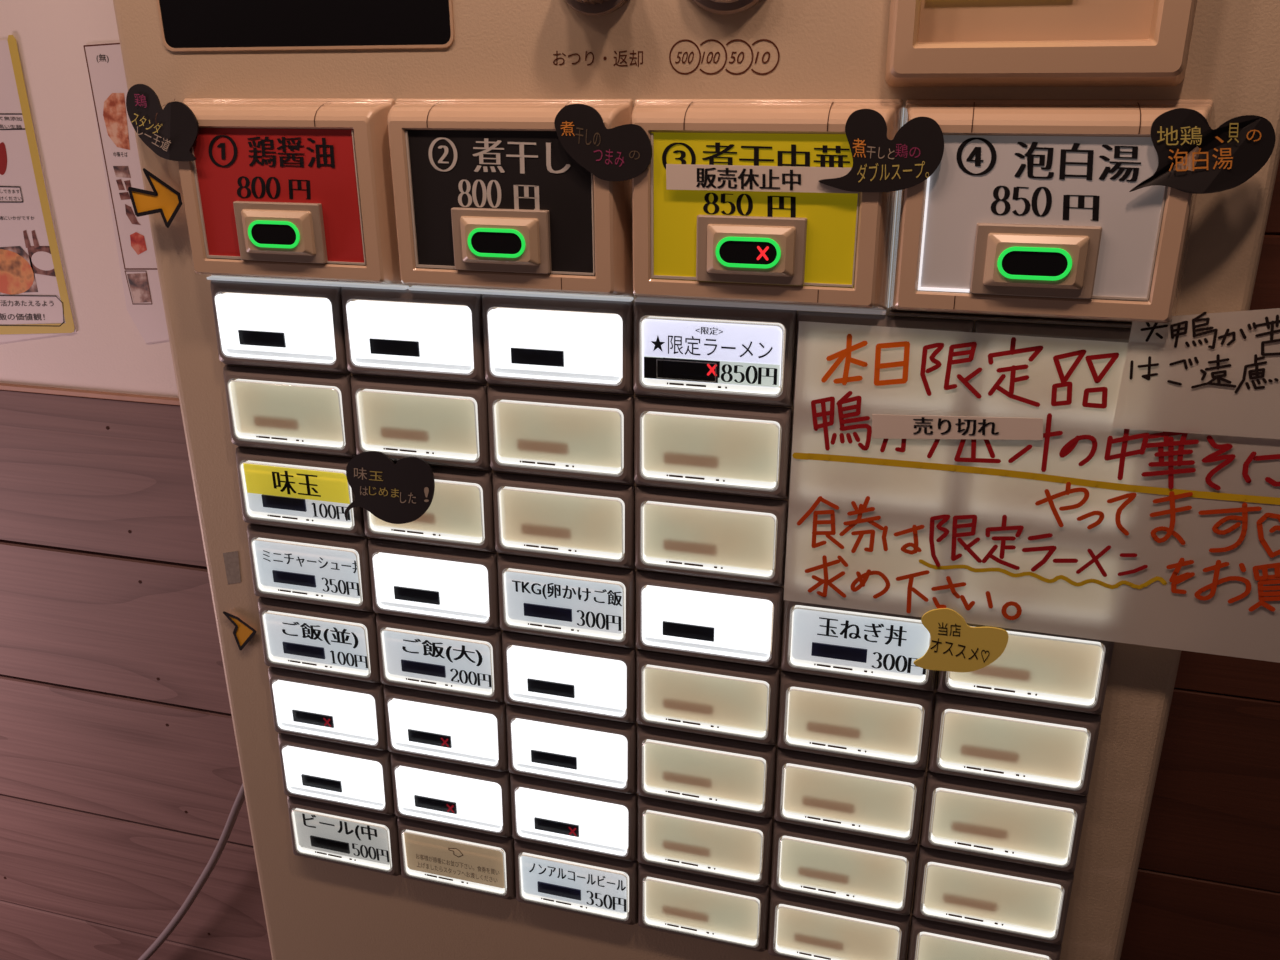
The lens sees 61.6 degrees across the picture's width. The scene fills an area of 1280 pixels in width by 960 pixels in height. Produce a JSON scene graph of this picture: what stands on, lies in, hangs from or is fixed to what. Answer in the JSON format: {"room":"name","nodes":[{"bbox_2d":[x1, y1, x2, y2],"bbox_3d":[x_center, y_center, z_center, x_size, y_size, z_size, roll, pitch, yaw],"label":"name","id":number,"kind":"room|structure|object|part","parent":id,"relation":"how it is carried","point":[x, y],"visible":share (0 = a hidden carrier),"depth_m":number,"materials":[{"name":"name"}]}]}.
{"room":"ramen restaurant","nodes":[
{"label":"ramen restaurant","id":0,"kind":"room"},
{"bbox_2d":[0,0,1279,959],"bbox_3d":[0.001,-0.107,0.690,2.160,2.535,0.085,6,22,15],"label":"wall","id":1,"kind":"structure","parent":0,"point":[121,781],"depth_m":0.83,"materials":[{"name":"brown wood"}]},
{"bbox_2d":[0,35,76,341],"bbox_3d":[-0.453,-0.196,0.750,0.099,0.211,0.002,6,22,15],"label":"poster","id":2,"kind":"object","parent":1,"relation":"attached to","point":[35,301],"visible":1,"depth_m":0.75,"materials":[{"name":"white paper"}]},
{"bbox_2d":[0,142,6,174],"bbox_3d":[-0.438,-0.220,0.736,0.011,0.022,0.001,6,22,15],"label":"print","id":3,"kind":"object","parent":2,"relation":"attached to","point":[3,155],"depth_m":0.74},
{"bbox_2d":[0,249,33,294],"bbox_3d":[-0.454,-0.149,0.768,0.049,0.032,0.001,5,22,15],"label":"print","id":4,"kind":"object","parent":2,"relation":"attached to","point":[16,265],"depth_m":0.77},
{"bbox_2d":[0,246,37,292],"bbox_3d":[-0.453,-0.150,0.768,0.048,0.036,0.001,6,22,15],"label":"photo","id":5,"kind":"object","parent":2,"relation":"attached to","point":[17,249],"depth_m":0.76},
{"bbox_2d":[23,230,30,247],"bbox_3d":[-0.431,-0.169,0.753,0.004,0.013,0.001,6,22,15],"label":"print","id":6,"kind":"object","parent":2,"relation":"attached to","point":[27,243],"depth_m":0.75},
{"bbox_2d":[32,230,38,247],"bbox_3d":[-0.423,-0.169,0.751,0.004,0.013,0.001,6,22,15],"label":"print","id":7,"kind":"object","parent":2,"relation":"attached to","point":[35,241],"depth_m":0.75},
{"bbox_2d":[27,246,55,276],"bbox_3d":[-0.421,-0.154,0.756,0.022,0.022,0.001,6,22,15],"label":"photo","id":8,"kind":"object","parent":2,"relation":"attached to","point":[31,250],"depth_m":0.76},
{"bbox_2d":[31,251,53,270],"bbox_3d":[-0.420,-0.154,0.756,0.022,0.014,0.001,5,22,15],"label":"print","id":9,"kind":"object","parent":2,"relation":"attached to","point":[40,260],"depth_m":0.76,"materials":[{"name":"white paper"}]},
{"bbox_3d":[-0.431,-0.067,0.796,1.281,0.004,0.012,5,22,15],"label":"rail","id":10,"kind":"part","parent":1,"relation":"part of","materials":[{"name":"brown wood"}]},
{"bbox_2d":[84,42,168,342],"bbox_3d":[-0.337,-0.187,0.718,0.047,0.197,0.001,6,22,15],"label":"menu sheet","id":11,"kind":"object","parent":1,"relation":"attached to","point":[133,235],"visible":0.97,"depth_m":0.72,"materials":[{"name":"white paper"}]},
{"bbox_2d":[103,93,129,149],"bbox_3d":[-0.342,-0.234,0.701,0.019,0.035,0.001,6,22,15],"label":"photo","id":12,"kind":"object","parent":11,"relation":"attached to","point":[114,110],"depth_m":0.70},
{"bbox_2d":[116,179,124,189],"bbox_3d":[-0.347,-0.198,0.717,0.006,0.007,0.001,6,22,15],"label":"photo","id":13,"kind":"object","parent":11,"relation":"attached to","point":[119,182],"depth_m":0.72},
{"bbox_2d":[113,166,130,177],"bbox_3d":[-0.344,-0.205,0.713,0.013,0.008,0.001,6,22,15],"label":"photo","id":14,"kind":"object","parent":11,"relation":"attached to","point":[120,171],"depth_m":0.71},
{"bbox_2d":[119,192,130,199],"bbox_3d":[-0.345,-0.190,0.719,0.009,0.005,0.001,6,22,15],"label":"photo","id":15,"kind":"object","parent":11,"relation":"attached to","point":[123,196],"depth_m":0.72},
{"bbox_2d":[124,180,130,190],"bbox_3d":[-0.342,-0.197,0.716,0.005,0.007,0.001,6,22,15],"label":"photo","id":16,"kind":"object","parent":11,"relation":"attached to","point":[127,183],"depth_m":0.72},
{"bbox_2d":[125,204,139,224],"bbox_3d":[-0.342,-0.179,0.722,0.011,0.013,0.001,6,22,15],"label":"photo","id":17,"kind":"object","parent":11,"relation":"attached to","point":[129,212],"depth_m":0.72},
{"bbox_2d":[130,232,146,254],"bbox_3d":[-0.341,-0.161,0.729,0.013,0.015,0.001,6,22,15],"label":"photo","id":18,"kind":"object","parent":11,"relation":"attached to","point":[137,240],"depth_m":0.73},
{"bbox_2d":[127,273,150,302],"bbox_3d":[-0.346,-0.133,0.741,0.017,0.021,0.001,6,22,15],"label":"photo","id":19,"kind":"object","parent":11,"relation":"attached to","point":[138,282],"depth_m":0.74},
{"bbox_2d":[138,783,244,959],"bbox_3d":[-0.495,0.608,1.047,0.461,0.945,0.016,7,22,18],"label":"power cord","id":20,"kind":"object","parent":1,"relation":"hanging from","point":[240,798],"visible":0.75,"depth_m":0.89,"materials":[{"name":"grey plastic"}]},
{"bbox_3d":[-0.247,1.406,0.344,2.150,0.040,1.880,6,22,15],"label":"floor","id":21,"kind":"structure","parent":0,"visible":0},
{"bbox_2d":[113,0,1279,959],"bbox_3d":[0.021,0.347,0.693,0.464,1.684,0.213,6,22,15],"label":"ticket machine","id":22,"kind":"object","parent":21,"relation":"on","point":[575,705],"depth_m":0.47,"materials":[{"name":"beige paint"}]},
{"bbox_2d":[128,168,181,227],"bbox_3d":[-0.216,-0.126,0.479,0.028,0.026,0.001,6,22,15],"label":"sticker","id":23,"kind":"object","parent":22,"relation":"attached to","point":[165,200],"visible":1,"depth_m":0.48,"materials":[{"name":"orange paper"}]},
{"bbox_2d":[126,84,198,160],"bbox_3d":[-0.206,-0.153,0.459,0.044,0.031,0.005,11,24,28],"label":"sticker","id":24,"kind":"object","parent":22,"relation":"attached to","point":[176,131],"visible":1,"depth_m":0.46,"materials":[{"name":"black paper"}]},
{"bbox_2d":[223,611,255,649],"bbox_3d":[-0.209,0.080,0.562,0.019,0.022,0.001,6,22,15],"label":"sticker","id":25,"kind":"object","parent":22,"relation":"attached to","point":[243,633],"visible":1,"depth_m":0.56,"materials":[{"name":"orange paper"}]},
{"bbox_3d":[-0.154,-0.120,0.456,0.078,0.055,0.001,5,22,15],"label":"menu panel","id":26,"kind":"part","parent":22,"relation":"part of","materials":[{"name":"red plastic"}]},
{"bbox_3d":[-0.154,-0.106,0.460,0.042,0.025,0.003,6,22,15],"label":"plate","id":27,"kind":"part","parent":22,"relation":"part of","materials":[{"name":"beige plastic"}]},
{"bbox_3d":[-0.139,-0.224,0.425,0.133,0.097,0.001,5,22,15],"label":"glass","id":28,"kind":"part","parent":22,"relation":"part of","materials":[{"name":"black glass"}]},
{"bbox_2d":[344,451,434,523],"bbox_3d":[-0.117,0.004,0.499,0.048,0.037,0.001,6,22,15],"label":"sticker","id":29,"kind":"object","parent":22,"relation":"attached to","point":[401,492],"visible":1,"depth_m":0.50,"materials":[{"name":"black paper"}]},
{"bbox_3d":[-0.056,-0.111,0.429,0.078,0.055,0.001,5,22,15],"label":"menu panel","id":30,"kind":"part","parent":22,"relation":"part of","materials":[{"name":"black plastic"}]},
{"bbox_3d":[-0.056,-0.097,0.433,0.042,0.025,0.003,6,22,15],"label":"plate","id":31,"kind":"part","parent":22,"relation":"part of","materials":[{"name":"beige plastic"}]},
{"bbox_3d":[-0.017,-0.190,0.399,0.032,0.032,0.004,5,22,15],"label":"return lever","id":32,"kind":"part","parent":22,"relation":"part of","materials":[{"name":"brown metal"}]},
{"bbox_2d":[554,104,651,180],"bbox_3d":[-0.014,-0.128,0.407,0.038,0.028,0.001,6,22,15],"label":"sticker","id":33,"kind":"object","parent":22,"relation":"attached to","point":[623,152],"visible":1,"depth_m":0.41,"materials":[{"name":"black paper"}]},
{"bbox_3d":[0.019,-0.045,0.441,0.025,0.008,0.001,5,22,15],"label":"display frame","id":34,"kind":"part","parent":22,"relation":"part of","materials":[{"name":"black plastic"}]},
{"bbox_2d":[669,39,779,74],"bbox_3d":[0.031,-0.158,0.399,0.042,0.013,0.001,5,22,15],"label":"print","id":35,"kind":"object","parent":22,"relation":"on","point":[686,56],"depth_m":0.40,"materials":[{"name":"brown paint"}]},
{"bbox_3d":[0.042,-0.087,0.407,0.042,0.025,0.003,6,22,15],"label":"plate","id":36,"kind":"part","parent":22,"relation":"part of","materials":[{"name":"beige plastic"}]},
{"bbox_3d":[0.042,-0.102,0.403,0.078,0.055,0.001,5,22,15],"label":"menu panel","id":37,"kind":"part","parent":22,"relation":"part of","materials":[{"name":"yellow plastic"}]},
{"bbox_3d":[0.045,-0.111,0.396,0.074,0.009,0.001,6,22,15],"label":"tape strip","id":38,"kind":"part","parent":22,"relation":"part of","materials":[{"name":"white paper"}]},
{"bbox_2d":[819,109,943,191],"bbox_3d":[0.086,-0.117,0.381,0.043,0.028,0.001,6,22,15],"label":"sticker","id":39,"kind":"object","parent":22,"relation":"attached to","point":[880,164],"visible":1,"depth_m":0.38,"materials":[{"name":"black paper"}]},
{"bbox_2d":[913,608,1008,671],"bbox_3d":[0.133,0.067,0.444,0.036,0.029,0.001,6,22,15],"label":"sticker","id":40,"kind":"object","parent":22,"relation":"attached to","point":[955,646],"visible":1,"depth_m":0.44,"materials":[{"name":"yellow"}]},
{"bbox_2d":[784,321,1279,662],"bbox_3d":[0.164,0.005,0.411,0.214,0.123,0.002,6,22,15],"label":"paper sign","id":41,"kind":"object","parent":22,"relation":"attached to","point":[1091,528],"depth_m":0.42,"materials":[{"name":"white paper"}]},
{"bbox_3d":[0.122,-0.020,0.414,0.064,0.013,0.001,6,22,15],"label":"tape strip","id":42,"kind":"part","parent":41,"relation":"part of","materials":[{"name":"beige paper"}]},
{"bbox_3d":[0.140,-0.078,0.381,0.042,0.025,0.003,6,22,15],"label":"plate","id":43,"kind":"part","parent":22,"relation":"part of","materials":[{"name":"beige plastic"}]},
{"bbox_3d":[0.140,-0.092,0.377,0.078,0.055,0.001,5,22,15],"label":"menu panel","id":44,"kind":"part","parent":22,"relation":"part of","materials":[{"name":"grey plastic"}]},
{"bbox_2d":[1112,308,1279,438],"bbox_3d":[0.210,-0.039,0.379,0.073,0.050,0.001,6,22,15],"label":"paper note","id":45,"kind":"object","parent":22,"relation":"attached to","point":[1209,373],"visible":1,"depth_m":0.38,"materials":[{"name":"white paper"}]},
{"bbox_2d":[1129,108,1275,193],"bbox_3d":[0.187,-0.109,0.355,0.044,0.027,0.005,2,21,6],"label":"sticker","id":46,"kind":"object","parent":22,"relation":"attached to","point":[1230,154],"visible":1,"depth_m":0.35,"materials":[{"name":"black paper"}]}
]}

